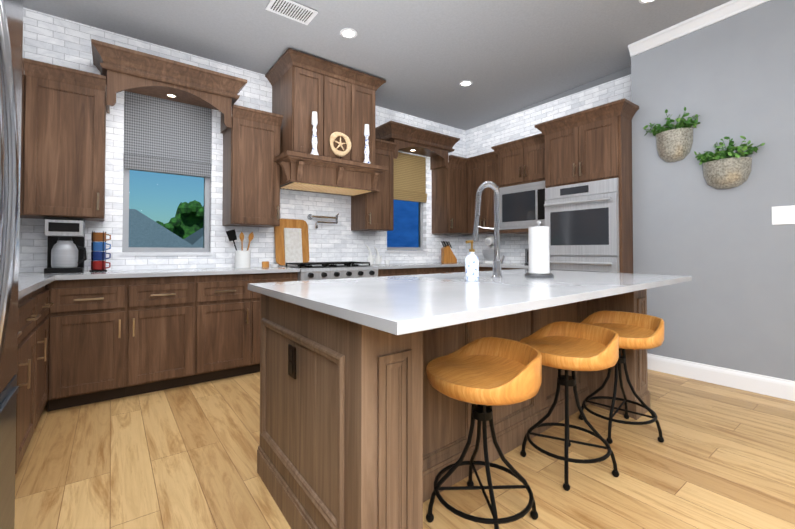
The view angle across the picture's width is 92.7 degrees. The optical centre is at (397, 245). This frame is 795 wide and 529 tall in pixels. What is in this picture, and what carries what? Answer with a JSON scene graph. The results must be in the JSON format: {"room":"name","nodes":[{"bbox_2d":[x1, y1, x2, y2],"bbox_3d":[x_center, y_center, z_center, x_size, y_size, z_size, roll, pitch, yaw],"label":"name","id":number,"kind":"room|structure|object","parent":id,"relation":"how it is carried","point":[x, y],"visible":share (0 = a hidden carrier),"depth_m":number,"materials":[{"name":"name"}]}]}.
{"room":"kitchen","nodes":[
{"label":"kitchen","id":0,"kind":"room"},
{"bbox_2d":[19,7,446,271],"bbox_3d":[-1.110,-0.530,4.279,5.220,3.350,0.160,1,-1,-37],"label":"wall","id":1,"kind":"structure","parent":0,"point":[47,38],"depth_m":3.68,"materials":[{"name":"brick"}]},
{"bbox_2d":[20,58,105,220],"bbox_3d":[-2.680,-0.743,2.745,0.895,1.073,0.392,1,-1,-37],"label":"upper cabinet","id":2,"kind":"object","parent":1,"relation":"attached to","point":[63,138],"visible":0.73,"depth_m":2.76,"materials":[{"name":"brown wood"}]},
{"bbox_2d":[119,92,212,255],"bbox_3d":[-2.103,-0.620,3.496,0.730,1.434,0.132,1,-1,-37],"label":"window","id":3,"kind":"structure","parent":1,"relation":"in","point":[165,214],"depth_m":3.50,"materials":[{"name":"grey"}]},
{"bbox_2d":[124,91,211,177],"bbox_3d":[-2.070,-0.997,3.459,0.682,0.676,0.054,1,-1,-37],"label":"window blind","id":4,"kind":"object","parent":3,"relation":"attached to","point":[166,136],"visible":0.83,"depth_m":3.45,"materials":[{"name":"grey fabric"}]},
{"bbox_2d":[91,39,246,133],"bbox_3d":[-1.941,-1.292,3.294,1.110,0.440,0.422,1,-1,-37],"label":"window valance","id":5,"kind":"object","parent":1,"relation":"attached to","point":[120,68],"visible":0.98,"depth_m":3.15,"materials":[{"name":"brown wood"}]},
{"bbox_2d":[222,104,282,226],"bbox_3d":[-1.414,-0.727,3.702,0.456,1.073,0.392,1,-1,-37],"label":"upper cabinet","id":6,"kind":"object","parent":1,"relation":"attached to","point":[251,169],"visible":1,"depth_m":3.58,"materials":[{"name":"brown wood"}]},
{"bbox_2d":[307,213,338,227],"bbox_3d":[-0.835,-0.277,4.310,0.365,0.185,0.113,1,-1,-37],"label":"pot filler","id":7,"kind":"object","parent":1,"relation":"attached to","point":[310,216],"visible":1,"depth_m":4.27,"materials":[{"name":"silver metal"}]},
{"bbox_2d":[265,48,388,195],"bbox_3d":[-0.750,-1.183,4.030,1.130,1.207,0.682,1,-1,-37],"label":"range hood","id":8,"kind":"object","parent":1,"relation":"attached to","point":[337,98],"visible":0.98,"depth_m":3.77,"materials":[{"name":"brown wood"}]},
{"bbox_2d":[310,111,318,154],"bbox_3d":[-0.793,-1.062,3.628,0.078,0.418,0.080,1,-1,-37],"label":"candlestick","id":9,"kind":"object","parent":8,"relation":"on","point":[314,123],"depth_m":3.61,"materials":[{"name":"white wood"}]},
{"bbox_2d":[330,132,350,158],"bbox_3d":[-0.574,-0.995,3.833,0.248,0.291,0.040,1,-1,-37],"label":"star decoration","id":10,"kind":"object","parent":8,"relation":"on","point":[334,136],"visible":0.92,"depth_m":3.82,"materials":[{"name":"beige wood"}]},
{"bbox_2d":[363,124,370,163],"bbox_3d":[-0.322,-1.056,3.984,0.078,0.418,0.080,1,-1,-37],"label":"candlestick","id":11,"kind":"object","parent":8,"relation":"on","point":[366,128],"depth_m":3.96,"materials":[{"name":"white wood"}]},
{"bbox_2d":[351,138,396,231],"bbox_3d":[-0.286,-0.697,4.555,0.396,1.043,0.392,1,-1,-37],"label":"upper cabinet","id":12,"kind":"object","parent":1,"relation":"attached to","point":[374,212],"visible":0.75,"depth_m":4.47,"materials":[{"name":"brown wood"}]},
{"bbox_2d":[386,200,427,252],"bbox_3d":[0.102,-0.567,5.163,0.720,1.343,0.132,1,-1,-37],"label":"window","id":13,"kind":"structure","parent":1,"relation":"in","point":[406,233],"depth_m":5.22,"materials":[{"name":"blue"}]},
{"bbox_2d":[394,152,426,202],"bbox_3d":[0.136,-0.919,5.125,0.672,0.636,0.054,1,-1,-37],"label":"window blind","id":14,"kind":"object","parent":1,"relation":"attached to","point":[409,177],"visible":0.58,"depth_m":5.16,"materials":[{"name":"beige fabric"}]},
{"bbox_2d":[375,121,459,169],"bbox_3d":[0.256,-1.246,4.955,1.160,0.405,0.422,1,-1,-37],"label":"window valance","id":15,"kind":"object","parent":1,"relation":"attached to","point":[436,147],"visible":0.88,"depth_m":4.83,"materials":[{"name":"brown wood"}]},
{"bbox_2d":[23,0,730,130],"bbox_3d":[0.984,-2.214,1.546,5.690,0.778,7.190,1,-1,-37],"label":"ceiling","id":16,"kind":"structure","parent":0,"point":[423,58],"depth_m":3.38,"materials":[{"name":"paint"}]},
{"bbox_2d":[265,0,317,24],"bbox_3d":[-0.828,-1.840,2.978,0.347,0.008,0.210,1,-1,-37],"label":"ceiling vent","id":17,"kind":"object","parent":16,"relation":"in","point":[295,11],"visible":0.98,"depth_m":2.98,"materials":[{"name":"white metal"}]},
{"bbox_2d":[340,28,356,37],"bbox_3d":[-0.425,-1.838,3.296,0.148,0.009,0.148,0,-1,26],"label":"recessed light","id":18,"kind":"object","parent":16,"relation":"in","point":[348,33],"depth_m":3.29,"materials":[{"name":"white"}]},
{"bbox_2d":[459,80,472,85],"bbox_3d":[0.771,-1.819,4.268,0.148,0.009,0.148,-1,-1,44],"label":"recessed light","id":19,"kind":"object","parent":16,"relation":"in","point":[465,82],"depth_m":4.26,"materials":[{"name":"white"}]},
{"bbox_2d":[639,0,654,3],"bbox_3d":[1.943,-1.907,2.918,0.148,0.009,0.148,0,-1,26],"label":"recessed light","id":20,"kind":"object","parent":16,"relation":"in","point":[640,1],"depth_m":2.96,"materials":[{"name":"white"}]},
{"bbox_2d":[14,369,794,528],"bbox_3d":[0.984,1.127,1.489,5.590,0.060,7.090,1,-1,-37],"label":"floor","id":21,"kind":"structure","parent":0,"point":[719,457],"depth_m":1.86,"materials":[{"name":"brown wood"}]},
{"bbox_2d":[0,0,22,528],"bbox_3d":[-1.029,-0.071,0.463,0.790,2.300,1.530,1,-1,-37],"label":"refrigerator","id":22,"kind":"object","parent":21,"relation":"on","point":[11,32],"visible":1,"depth_m":1.05,"materials":[{"name":"silver metal"}]},
{"bbox_2d":[15,298,26,473],"bbox_3d":[-1.757,0.652,1.272,0.620,0.884,0.599,1,-1,-37],"label":"base cabinet","id":23,"kind":"object","parent":21,"relation":"on","point":[21,373],"depth_m":1.75,"materials":[{"name":"brown wood"}]},
{"bbox_2d":[23,290,38,455],"bbox_3d":[-2.055,0.659,1.665,0.620,0.884,0.668,1,-1,-37],"label":"base cabinet","id":24,"kind":"object","parent":21,"relation":"on","point":[32,299],"depth_m":1.97,"materials":[{"name":"brown wood"}]},
{"bbox_2d":[35,278,62,427],"bbox_3d":[-2.335,0.666,2.087,0.682,0.884,0.621,1,-1,-37],"label":"base cabinet","id":25,"kind":"object","parent":21,"relation":"on","point":[49,388],"depth_m":2.50,"materials":[{"name":"brown wood"}]},
{"bbox_2d":[63,274,210,408],"bbox_3d":[-2.090,0.681,2.979,0.947,0.884,0.692,1,-1,-37],"label":"base cabinet","id":26,"kind":"object","parent":21,"relation":"on","point":[86,337],"depth_m":2.77,"materials":[{"name":"brown wood"}]},
{"bbox_2d":[18,274,54,301],"bbox_3d":[-2.043,0.201,1.682,0.650,0.032,1.586,1,-1,-37],"label":"countertop","id":27,"kind":"structure","parent":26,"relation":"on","point":[28,283],"depth_m":1.98,"materials":[{"name":"white stone"}]},
{"bbox_2d":[19,266,298,277],"bbox_3d":[-2.028,0.224,3.060,2.336,0.032,0.650,1,-1,-37],"label":"countertop","id":28,"kind":"structure","parent":26,"relation":"on","point":[229,270],"depth_m":3.05,"materials":[{"name":"white stone"}]},
{"bbox_2d":[44,217,86,273],"bbox_3d":[-2.486,0.004,2.856,0.235,0.400,0.254,1,-1,-37],"label":"coffee maker","id":29,"kind":"object","parent":28,"relation":"on","point":[66,250],"visible":1,"depth_m":2.78,"materials":[{"name":"black plastic"}]},
{"bbox_2d":[89,231,110,271],"bbox_3d":[-2.346,0.049,2.995,0.131,0.315,0.110,1,-1,-37],"label":"mugs","id":30,"kind":"object","parent":28,"relation":"on","point":[98,242],"visible":0.98,"depth_m":2.96,"materials":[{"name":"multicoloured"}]},
{"bbox_2d":[226,229,253,267],"bbox_3d":[-1.502,0.034,3.621,0.261,0.368,0.140,1,-1,-37],"label":"utensil crock","id":31,"kind":"object","parent":28,"relation":"on","point":[242,258],"visible":0.98,"depth_m":3.58,"materials":[{"name":"white ceramic"}]},
{"bbox_2d":[262,261,268,267],"bbox_3d":[-1.296,0.190,3.724,0.068,0.058,0.068,1,-1,-37],"label":"box","id":32,"kind":"object","parent":28,"relation":"on","point":[265,264],"visible":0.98,"depth_m":3.70,"materials":[{"name":"brown wood"}]},
{"bbox_2d":[274,219,308,265],"bbox_3d":[-1.128,-0.033,4.079,0.370,0.499,0.107,1,-1,-37],"label":"cutting boards","id":33,"kind":"object","parent":28,"relation":"on","point":[291,241],"visible":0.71,"depth_m":4.05,"materials":[{"name":"brown wood"}]},
{"bbox_2d":[207,274,262,381],"bbox_3d":[-1.618,0.688,3.381,0.572,0.884,0.620,1,-1,-37],"label":"base cabinet","id":34,"kind":"object","parent":21,"relation":"on","point":[235,309],"depth_m":3.19,"materials":[{"name":"brown wood"}]},
{"bbox_2d":[263,274,297,282],"bbox_3d":[-1.303,0.692,3.619,0.495,0.884,0.620,1,-1,-37],"label":"base cabinet","id":35,"kind":"object","parent":21,"relation":"on","point":[267,278],"depth_m":3.43,"materials":[{"name":"brown wood"}]},
{"bbox_2d":[278,262,377,280],"bbox_3d":[-0.735,0.662,3.998,0.860,0.957,0.699,1,-1,-37],"label":"range","id":36,"kind":"object","parent":21,"relation":"on","point":[322,270],"visible":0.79,"depth_m":3.77,"materials":[{"name":"silver metal"}]},
{"bbox_2d":[378,270,414,276],"bbox_3d":[-0.202,0.706,4.450,0.529,0.884,0.620,1,-1,-37],"label":"base cabinet","id":37,"kind":"object","parent":21,"relation":"on","point":[380,272],"depth_m":4.22,"materials":[{"name":"brown wood"}]},
{"bbox_2d":[363,262,464,269],"bbox_3d":[0.418,0.256,4.908,2.061,0.032,0.650,1,-1,-37],"label":"countertop","id":38,"kind":"structure","parent":37,"relation":"on","point":[398,266],"depth_m":4.42,"materials":[{"name":"white stone"}]},
{"bbox_2d":[366,245,389,264],"bbox_3d":[-0.251,0.115,4.600,0.336,0.239,0.123,1,-1,-37],"label":"pitchers","id":39,"kind":"object","parent":38,"relation":"on","point":[377,259],"visible":0.94,"depth_m":4.60,"materials":[{"name":"white ceramic"}]},
{"bbox_2d":[441,241,456,262],"bbox_3d":[0.701,0.094,5.197,0.199,0.301,0.100,0,-1,-17],"label":"knife block","id":40,"kind":"object","parent":38,"relation":"on","point":[447,255],"visible":1,"depth_m":5.15,"materials":[{"name":"brown wood"}]},
{"bbox_2d":[415,266,434,274],"bbox_3d":[0.146,0.711,4.714,0.625,0.884,0.620,1,-1,-37],"label":"base cabinet","id":41,"kind":"object","parent":21,"relation":"on","point":[426,269],"depth_m":4.49,"materials":[{"name":"brown wood"}]},
{"bbox_2d":[435,266,464,273],"bbox_3d":[0.540,0.715,4.966,0.587,0.884,0.692,1,-1,-37],"label":"base cabinet","id":42,"kind":"object","parent":21,"relation":"on","point":[438,269],"depth_m":4.72,"materials":[{"name":"brown wood"}]},
{"bbox_2d":[479,262,528,269],"bbox_3d":[1.488,0.252,4.662,0.650,0.032,1.091,1,-1,-37],"label":"countertop","id":43,"kind":"structure","parent":42,"relation":"on","point":[510,266],"depth_m":4.45,"materials":[{"name":"white stone"}]},
{"bbox_2d":[482,236,501,263],"bbox_3d":[1.266,0.060,5.082,0.342,0.364,0.264,1,-1,-37],"label":"stand mixer","id":44,"kind":"object","parent":43,"relation":"on","point":[488,254],"visible":0.73,"depth_m":4.96,"materials":[{"name":"white metal"}]},
{"bbox_2d":[525,249,528,264],"bbox_3d":[1.694,0.136,4.538,0.180,0.194,0.280,1,-1,-37],"label":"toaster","id":45,"kind":"object","parent":43,"relation":"on","point":[527,256],"visible":0.15,"depth_m":4.57,"materials":[{"name":"metal"}]},
{"bbox_2d":[257,273,665,528],"bbox_3d":[0.518,0.667,2.218,2.402,0.886,1.111,1,-1,-37],"label":"kitchen island","id":46,"kind":"object","parent":21,"relation":"on","point":[364,424],"depth_m":1.39,"materials":[{"name":"brown wood"}]},
{"bbox_2d":[248,276,607,336],"bbox_3d":[0.008,0.199,1.664,1.004,0.030,1.300,1,-1,-37],"label":"island countertop","id":47,"kind":"structure","parent":46,"relation":"on","point":[399,306],"depth_m":1.32,"materials":[{"name":"white stone"}]},
{"bbox_2d":[465,240,478,280],"bbox_3d":[0.398,0.081,2.040,0.084,0.218,0.076,1,-1,-37],"label":"soap dispenser","id":48,"kind":"object","parent":47,"relation":"on","point":[471,266],"visible":1,"depth_m":2.01,"materials":[{"name":"white ceramic"}]},
{"bbox_2d":[400,273,663,296],"bbox_3d":[0.673,0.209,2.224,0.785,0.030,1.289,1,-1,-37],"label":"island countertop","id":49,"kind":"structure","parent":46,"relation":"on","point":[609,285],"depth_m":1.98,"materials":[{"name":"white stone"}]},
{"bbox_2d":[472,181,504,277],"bbox_3d":[0.567,-0.100,2.359,0.109,0.592,0.226,1,-1,-37],"label":"island faucet","id":50,"kind":"object","parent":49,"relation":"on","point":[497,262],"visible":1,"depth_m":2.28,"materials":[{"name":"silver metal"}]},
{"bbox_2d":[525,221,553,277],"bbox_3d":[0.863,0.024,2.315,0.172,0.343,0.172,1,-1,-37],"label":"paper towel holder","id":51,"kind":"object","parent":49,"relation":"on","point":[539,252],"visible":1,"depth_m":2.26,"materials":[{"name":"paper"}]},
{"bbox_2d":[479,269,691,284],"bbox_3d":[1.243,0.217,2.704,0.755,0.030,1.287,1,-1,-37],"label":"island countertop","id":52,"kind":"structure","parent":46,"relation":"on","point":[668,279],"depth_m":2.48,"materials":[{"name":"white stone"}]},
{"bbox_2d":[426,337,541,528],"bbox_3d":[0.339,0.756,1.520,0.448,0.682,0.462,1,-1,-37],"label":"bar stool","id":53,"kind":"object","parent":21,"relation":"on","point":[483,372],"visible":1,"depth_m":1.49,"materials":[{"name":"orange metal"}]},
{"bbox_2d":[479,266,506,270],"bbox_3d":[1.324,0.713,4.841,0.687,0.884,0.637,1,-1,-37],"label":"base cabinet","id":54,"kind":"object","parent":21,"relation":"on","point":[481,268],"depth_m":4.68,"materials":[{"name":"brown wood"}]},
{"bbox_2d":[520,321,618,490],"bbox_3d":[0.848,0.763,1.900,0.446,0.682,0.465,1,-1,-37],"label":"bar stool","id":55,"kind":"object","parent":21,"relation":"on","point":[567,346],"visible":0.94,"depth_m":1.86,"materials":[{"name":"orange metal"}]},
{"bbox_2d":[534,98,638,272],"bbox_3d":[2.019,-0.077,3.905,0.723,2.430,0.897,1,-1,-37],"label":"tall cabinet","id":56,"kind":"object","parent":21,"relation":"on","point":[588,205],"visible":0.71,"depth_m":3.64,"materials":[{"name":"brown wood"}]},
{"bbox_2d":[579,310,663,443],"bbox_3d":[1.325,0.769,2.280,0.445,0.682,0.467,1,-1,-37],"label":"bar stool","id":57,"kind":"object","parent":21,"relation":"on","point":[637,331],"visible":0.75,"depth_m":2.25,"materials":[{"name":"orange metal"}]},
{"bbox_2d":[447,0,794,380],"bbox_3d":[2.982,-0.552,3.029,0.580,3.350,7.090,1,-1,-37],"label":"wall","id":58,"kind":"structure","parent":0,"point":[731,252],"depth_m":3.11,"materials":[{"name":"paint"}]},
{"bbox_2d":[432,151,497,234],"bbox_3d":[1.047,-0.686,5.220,0.702,1.043,0.938,1,-1,-37],"label":"upper cabinet","id":59,"kind":"object","parent":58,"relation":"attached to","point":[457,182],"visible":0.81,"depth_m":5.20,"materials":[{"name":"brown wood"}]},
{"bbox_2d":[491,133,545,233],"bbox_3d":[1.632,-0.698,4.620,0.492,1.098,0.822,1,-1,-37],"label":"upper cabinet","id":60,"kind":"object","parent":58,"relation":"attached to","point":[521,176],"visible":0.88,"depth_m":4.50,"materials":[{"name":"brown wood"}]},
{"bbox_2d":[643,107,699,161],"bbox_3d":[2.344,-0.945,3.284,0.176,0.436,0.423,1,-1,-37],"label":"planter","id":61,"kind":"object","parent":58,"relation":"attached to","point":[674,144],"visible":0.98,"depth_m":3.25,"materials":[{"name":"woven wicker"},{"name":"leaf"},{"name":"soil"}]},
{"bbox_2d":[628,0,769,56],"bbox_3d":[3.486,-1.941,1.885,0.064,0.249,4.280,1,-1,-37],"label":"crown molding","id":62,"kind":"structure","parent":58,"relation":"attached to","point":[708,18],"depth_m":3.19,"materials":[{"name":"white wood"}]},
{"bbox_2d":[647,353,794,400],"bbox_3d":[3.505,1.032,1.848,0.016,0.140,4.280,1,-1,-37],"label":"baseboard","id":63,"kind":"structure","parent":58,"relation":"attached to","point":[764,384],"depth_m":3.02,"materials":[{"name":"white wood"}]},
{"bbox_2d":[694,136,764,188],"bbox_3d":[2.563,-0.649,2.952,0.221,0.392,0.426,1,-1,-37],"label":"planter","id":64,"kind":"object","parent":58,"relation":"attached to","point":[720,171],"visible":1,"depth_m":2.96,"materials":[{"name":"woven wicker"},{"name":"leaf"},{"name":"soil"}]},
{"bbox_2d":[772,205,794,224],"bbox_3d":[2.827,-0.219,2.771,0.009,0.135,0.135,1,-1,-37],"label":"switch plate","id":65,"kind":"object","parent":58,"relation":"attached to","point":[781,215],"visible":1,"depth_m":2.77,"materials":[{"name":"white plastic"}]}
]}

